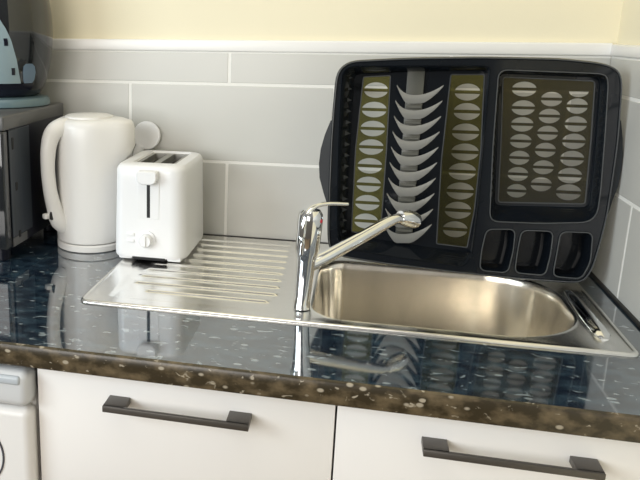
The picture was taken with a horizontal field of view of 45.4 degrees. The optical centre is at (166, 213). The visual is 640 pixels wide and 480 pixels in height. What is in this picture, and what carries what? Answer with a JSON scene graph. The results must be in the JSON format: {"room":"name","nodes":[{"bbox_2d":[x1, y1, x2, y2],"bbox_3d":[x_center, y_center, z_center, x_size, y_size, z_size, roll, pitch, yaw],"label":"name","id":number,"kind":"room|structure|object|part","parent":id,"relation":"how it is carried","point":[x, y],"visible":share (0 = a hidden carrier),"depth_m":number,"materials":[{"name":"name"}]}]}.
{"room":"kitchen","nodes":[
{"label":"kitchen","id":0,"kind":"room"},
{"bbox_2d":[49,0,622,473],"bbox_3d":[-0.482,-0.348,1.637,2.836,2.500,0.112,4,14,14],"label":"wall","id":1,"kind":"structure","parent":0,"point":[566,21],"depth_m":1.36,"materials":[{"name":"beige paint"}]},
{"bbox_2d":[39,50,610,242],"bbox_3d":[-0.266,-0.159,1.562,2.116,0.369,0.008,4,14,14],"label":"tiled wall","id":2,"kind":"structure","parent":1,"relation":"attached to","point":[258,122],"depth_m":1.44,"materials":[{"name":"white tile"}]},
{"bbox_2d":[203,234,327,243],"bbox_3d":[-0.268,0.020,1.600,2.116,0.004,0.006,4,14,14],"label":"trim","id":3,"kind":"structure","parent":2,"relation":"attached to","point":[203,234],"depth_m":1.49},
{"bbox_2d":[52,39,612,55],"bbox_3d":[-0.265,-0.348,1.514,2.116,0.022,0.011,4,14,14],"label":"trim","id":4,"kind":"structure","parent":1,"relation":"attached to","point":[300,46],"depth_m":1.36,"materials":[{"name":"white tile"}]},
{"bbox_2d":[617,0,639,44],"bbox_3d":[0.659,-0.096,0.641,0.112,2.500,1.308,4,14,14],"label":"wall","id":5,"kind":"structure","parent":0,"point":[629,28],"depth_m":1.20,"materials":[{"name":"beige paint"}]},
{"bbox_2d":[591,56,639,321],"bbox_3d":[0.599,0.061,0.691,0.008,0.369,1.300,4,14,14],"label":"tiled wall","id":6,"kind":"structure","parent":5,"relation":"attached to","point":[617,263],"depth_m":1.15,"materials":[{"name":"white tile"}]},
{"bbox_2d":[589,272,639,327],"bbox_3d":[0.679,0.158,1.063,0.006,0.004,0.594,4,14,14],"label":"trim","id":7,"kind":"structure","parent":6,"relation":"attached to","point":[632,317],"depth_m":1.15,"materials":[{"name":"black plastic"}]},
{"bbox_2d":[610,44,639,58],"bbox_3d":[0.599,-0.128,0.645,0.011,0.020,1.300,4,14,14],"label":"trim","id":8,"kind":"structure","parent":5,"relation":"attached to","point":[617,50],"depth_m":1.18,"materials":[{"name":"white tile"}]},
{"bbox_3d":[-0.889,1.246,0.430,2.836,0.020,3.320,4,14,14],"label":"floor","id":9,"kind":"structure","parent":0,"visible":0},
{"bbox_2d":[0,364,41,479],"bbox_3d":[-0.411,0.552,1.411,0.596,0.862,0.571,4,14,14],"label":"washing machine","id":10,"kind":"object","parent":9,"relation":"on","point":[20,448],"visible":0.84,"depth_m":1.02,"materials":[{"name":"white metal"}]},
{"bbox_3d":[-0.471,0.216,1.083,0.596,0.053,0.039,4,14,14],"label":"control panel","id":11,"kind":"part","parent":10,"relation":"part of","materials":[{"name":"white plastic"}]},
{"bbox_3d":[-0.473,0.622,1.181,0.596,0.776,0.032,4,14,14],"label":"panel","id":12,"kind":"part","parent":10,"relation":"part of","materials":[{"name":"white metal"}]},
{"bbox_2d":[37,368,336,479],"bbox_3d":[0.080,0.577,1.312,0.400,0.866,0.598,4,14,14],"label":"base cabinet","id":13,"kind":"object","parent":9,"relation":"on","point":[92,427],"visible":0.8,"depth_m":0.97,"materials":[{"name":"white laminate"}]},
{"bbox_3d":[0.013,0.256,0.951,0.191,0.008,0.032,4,14,14],"label":"handle","id":14,"kind":"part","parent":13,"relation":"part of","materials":[{"name":"grey metal"}]},
{"bbox_2d":[0,229,639,442],"bbox_3d":[-0.343,0.107,1.324,2.116,0.032,0.600,4,14,14],"label":"countertop","id":15,"kind":"structure","parent":13,"relation":"on","point":[45,323],"depth_m":0.95,"materials":[{"name":"blue stone"}]},
{"bbox_2d":[0,102,63,260],"bbox_3d":[-0.473,-0.077,1.448,0.466,0.266,0.311,4,14,14],"label":"microwave","id":16,"kind":"object","parent":15,"relation":"on","point":[22,201],"visible":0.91,"depth_m":1.34,"materials":[{"name":"black plastic"}]},
{"bbox_3d":[-0.502,-0.054,1.344,0.463,0.210,0.022,4,14,14],"label":"frame","id":17,"kind":"part","parent":16,"relation":"part of","materials":[{"name":"silver metal"}]},
{"bbox_2d":[0,0,52,108],"bbox_3d":[-0.318,-0.357,1.421,0.195,0.292,0.197,4,14,14],"label":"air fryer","id":18,"kind":"object","parent":16,"relation":"on","point":[26,26],"visible":1,"depth_m":1.37,"materials":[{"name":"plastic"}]},
{"bbox_3d":[-0.343,-0.304,1.362,0.139,0.124,0.049,4,14,14],"label":"panel","id":19,"kind":"part","parent":18,"relation":"part of","materials":[{"name":"plastic"}]},
{"bbox_3d":[-0.327,-0.234,1.393,0.143,0.024,0.055,4,14,14],"label":"drawer","id":20,"kind":"part","parent":18,"relation":"part of","materials":[{"name":"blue plastic"}]},
{"bbox_2d":[40,112,134,252],"bbox_3d":[-0.139,-0.062,1.412,0.160,0.256,0.151,4,14,14],"label":"kettle","id":21,"kind":"object","parent":15,"relation":"on","point":[81,153],"visible":0.94,"depth_m":1.36,"materials":[{"name":"white plastic"}]},
{"bbox_2d":[42,213,49,218],"bbox_3d":[-0.224,0.004,1.384,0.016,0.010,0.012,-10,17,-36],"label":"switch","id":22,"kind":"object","parent":21,"relation":"attached to","point":[46,215],"depth_m":1.38,"materials":[{"name":"white plastic"}]},
{"bbox_3d":[-0.200,-0.070,1.380,0.074,0.218,0.035,-10,17,-36],"label":"handle","id":23,"kind":"part","parent":21,"relation":"part of","materials":[{"name":"white plastic"}]},
{"bbox_3d":[-0.147,-0.185,1.393,0.090,0.008,0.090,4,14,14],"label":"lid","id":24,"kind":"part","parent":21,"relation":"part of","materials":[{"name":"white plastic"}]},
{"bbox_2d":[133,121,159,155],"bbox_3d":[-0.043,-0.073,1.501,0.059,0.228,0.031,4,14,14],"label":"power plug","id":25,"kind":"object","parent":15,"relation":"on","point":[147,133],"visible":0.55,"depth_m":1.49,"materials":[{"name":"white plastic"}]},
{"bbox_3d":[-0.061,-0.052,1.509,0.033,0.182,0.016,-9,17,-33],"label":"handle","id":26,"kind":"part","parent":25,"relation":"part of","materials":[{"name":"white plastic"}]},
{"bbox_2d":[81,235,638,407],"bbox_3d":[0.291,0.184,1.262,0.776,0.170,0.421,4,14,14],"label":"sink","id":27,"kind":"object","parent":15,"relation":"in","point":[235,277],"visible":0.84,"depth_m":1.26,"materials":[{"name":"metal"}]},
{"bbox_2d":[116,150,202,261],"bbox_3d":[-0.011,-0.018,1.383,0.132,0.172,0.204,4,14,14],"label":"toaster","id":28,"kind":"object","parent":27,"relation":"on","point":[159,213],"visible":1,"depth_m":1.31,"materials":[{"name":"white plastic"}]},
{"bbox_3d":[-0.034,-0.063,1.281,0.037,0.024,0.016,4,14,14],"label":"lever","id":29,"kind":"part","parent":28,"relation":"part of","materials":[{"name":"white plastic"}]},
{"bbox_3d":[-0.032,-0.032,1.296,0.039,0.084,0.003,4,14,14],"label":"lever panel","id":30,"kind":"part","parent":28,"relation":"part of","materials":[{"name":"white plastic"}]},
{"bbox_2d":[132,256,165,259],"bbox_3d":[-0.031,0.076,1.328,0.062,0.009,0.012,4,14,14],"label":"tray","id":31,"kind":"object","parent":28,"relation":"attached to","point":[134,257],"depth_m":1.32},
{"bbox_2d":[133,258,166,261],"bbox_3d":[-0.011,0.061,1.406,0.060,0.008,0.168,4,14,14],"label":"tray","id":32,"kind":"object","parent":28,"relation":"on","point":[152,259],"depth_m":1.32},
{"bbox_3d":[-0.006,-0.056,1.393,0.077,0.096,0.130,4,14,14],"label":"slot plate","id":33,"kind":"part","parent":28,"relation":"part of","materials":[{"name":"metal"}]},
{"bbox_2d":[293,202,421,310],"bbox_3d":[0.294,0.054,1.128,0.232,0.163,0.037,-6,15,-24],"label":"mixer tap","id":34,"kind":"object","parent":27,"relation":"on","point":[310,219],"visible":1,"depth_m":1.09,"materials":[{"name":"silver metal"}]},
{"bbox_3d":[0.229,0.019,1.081,0.082,0.074,0.011,-6,15,-24],"label":"lever","id":35,"kind":"part","parent":34,"relation":"part of","materials":[{"name":"silver metal"}]},
{"bbox_3d":[0.292,0.043,1.124,0.186,0.073,0.025,-6,15,-24],"label":"spout","id":36,"kind":"part","parent":34,"relation":"part of","materials":[{"name":"silver metal"}]},
{"bbox_2d":[319,56,622,282],"bbox_3d":[0.507,-0.089,1.280,0.470,0.361,0.162,4,14,14],"label":"dish rack","id":37,"kind":"object","parent":27,"relation":"on","point":[536,235],"visible":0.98,"depth_m":1.25,"materials":[{"name":"black plastic"}]},
{"bbox_3d":[0.277,-0.090,1.290,0.020,0.145,0.017,4,7,14],"label":"carry handle","id":38,"kind":"part","parent":37,"relation":"part of","materials":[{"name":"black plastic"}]},
{"bbox_3d":[0.361,-0.103,1.308,0.054,0.281,0.002,4,7,14],"label":"drain panel","id":39,"kind":"part","parent":37,"relation":"part of","materials":[{"name":"green plastic"}]},
{"bbox_3d":[0.361,-0.103,1.307,0.055,0.282,0.003,4,7,14],"label":"panel frame","id":40,"kind":"part","parent":37,"relation":"part of","materials":[{"name":"green plastic"}]},
{"bbox_3d":[0.506,-0.090,1.272,0.063,0.298,0.002,4,7,14],"label":"drain panel","id":41,"kind":"part","parent":37,"relation":"part of","materials":[{"name":"green plastic"}]},
{"bbox_3d":[0.506,-0.090,1.271,0.064,0.299,0.003,4,7,14],"label":"panel frame","id":42,"kind":"part","parent":37,"relation":"part of","materials":[{"name":"green plastic"}]},
{"bbox_3d":[0.622,-0.119,1.218,0.143,0.209,0.002,4,7,14],"label":"drain panel","id":43,"kind":"part","parent":37,"relation":"part of","materials":[{"name":"green plastic"}]},
{"bbox_3d":[0.622,-0.119,1.217,0.144,0.210,0.002,4,7,14],"label":"panel frame","id":44,"kind":"part","parent":37,"relation":"part of","materials":[{"name":"green plastic"}]},
{"bbox_3d":[0.716,-0.073,1.179,0.014,0.150,0.017,4,7,14],"label":"carry handle","id":45,"kind":"part","parent":37,"relation":"part of","materials":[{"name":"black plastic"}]},
{"bbox_2d":[332,406,639,479],"bbox_3d":[0.468,0.602,1.216,0.400,0.866,0.598,4,14,14],"label":"base cabinet","id":46,"kind":"object","parent":9,"relation":"on","point":[369,444],"visible":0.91,"depth_m":0.88,"materials":[{"name":"white laminate"}]},
{"bbox_3d":[0.397,0.283,0.856,0.192,0.008,0.032,4,14,14],"label":"handle","id":47,"kind":"part","parent":46,"relation":"part of","materials":[{"name":"grey metal"}]}
]}

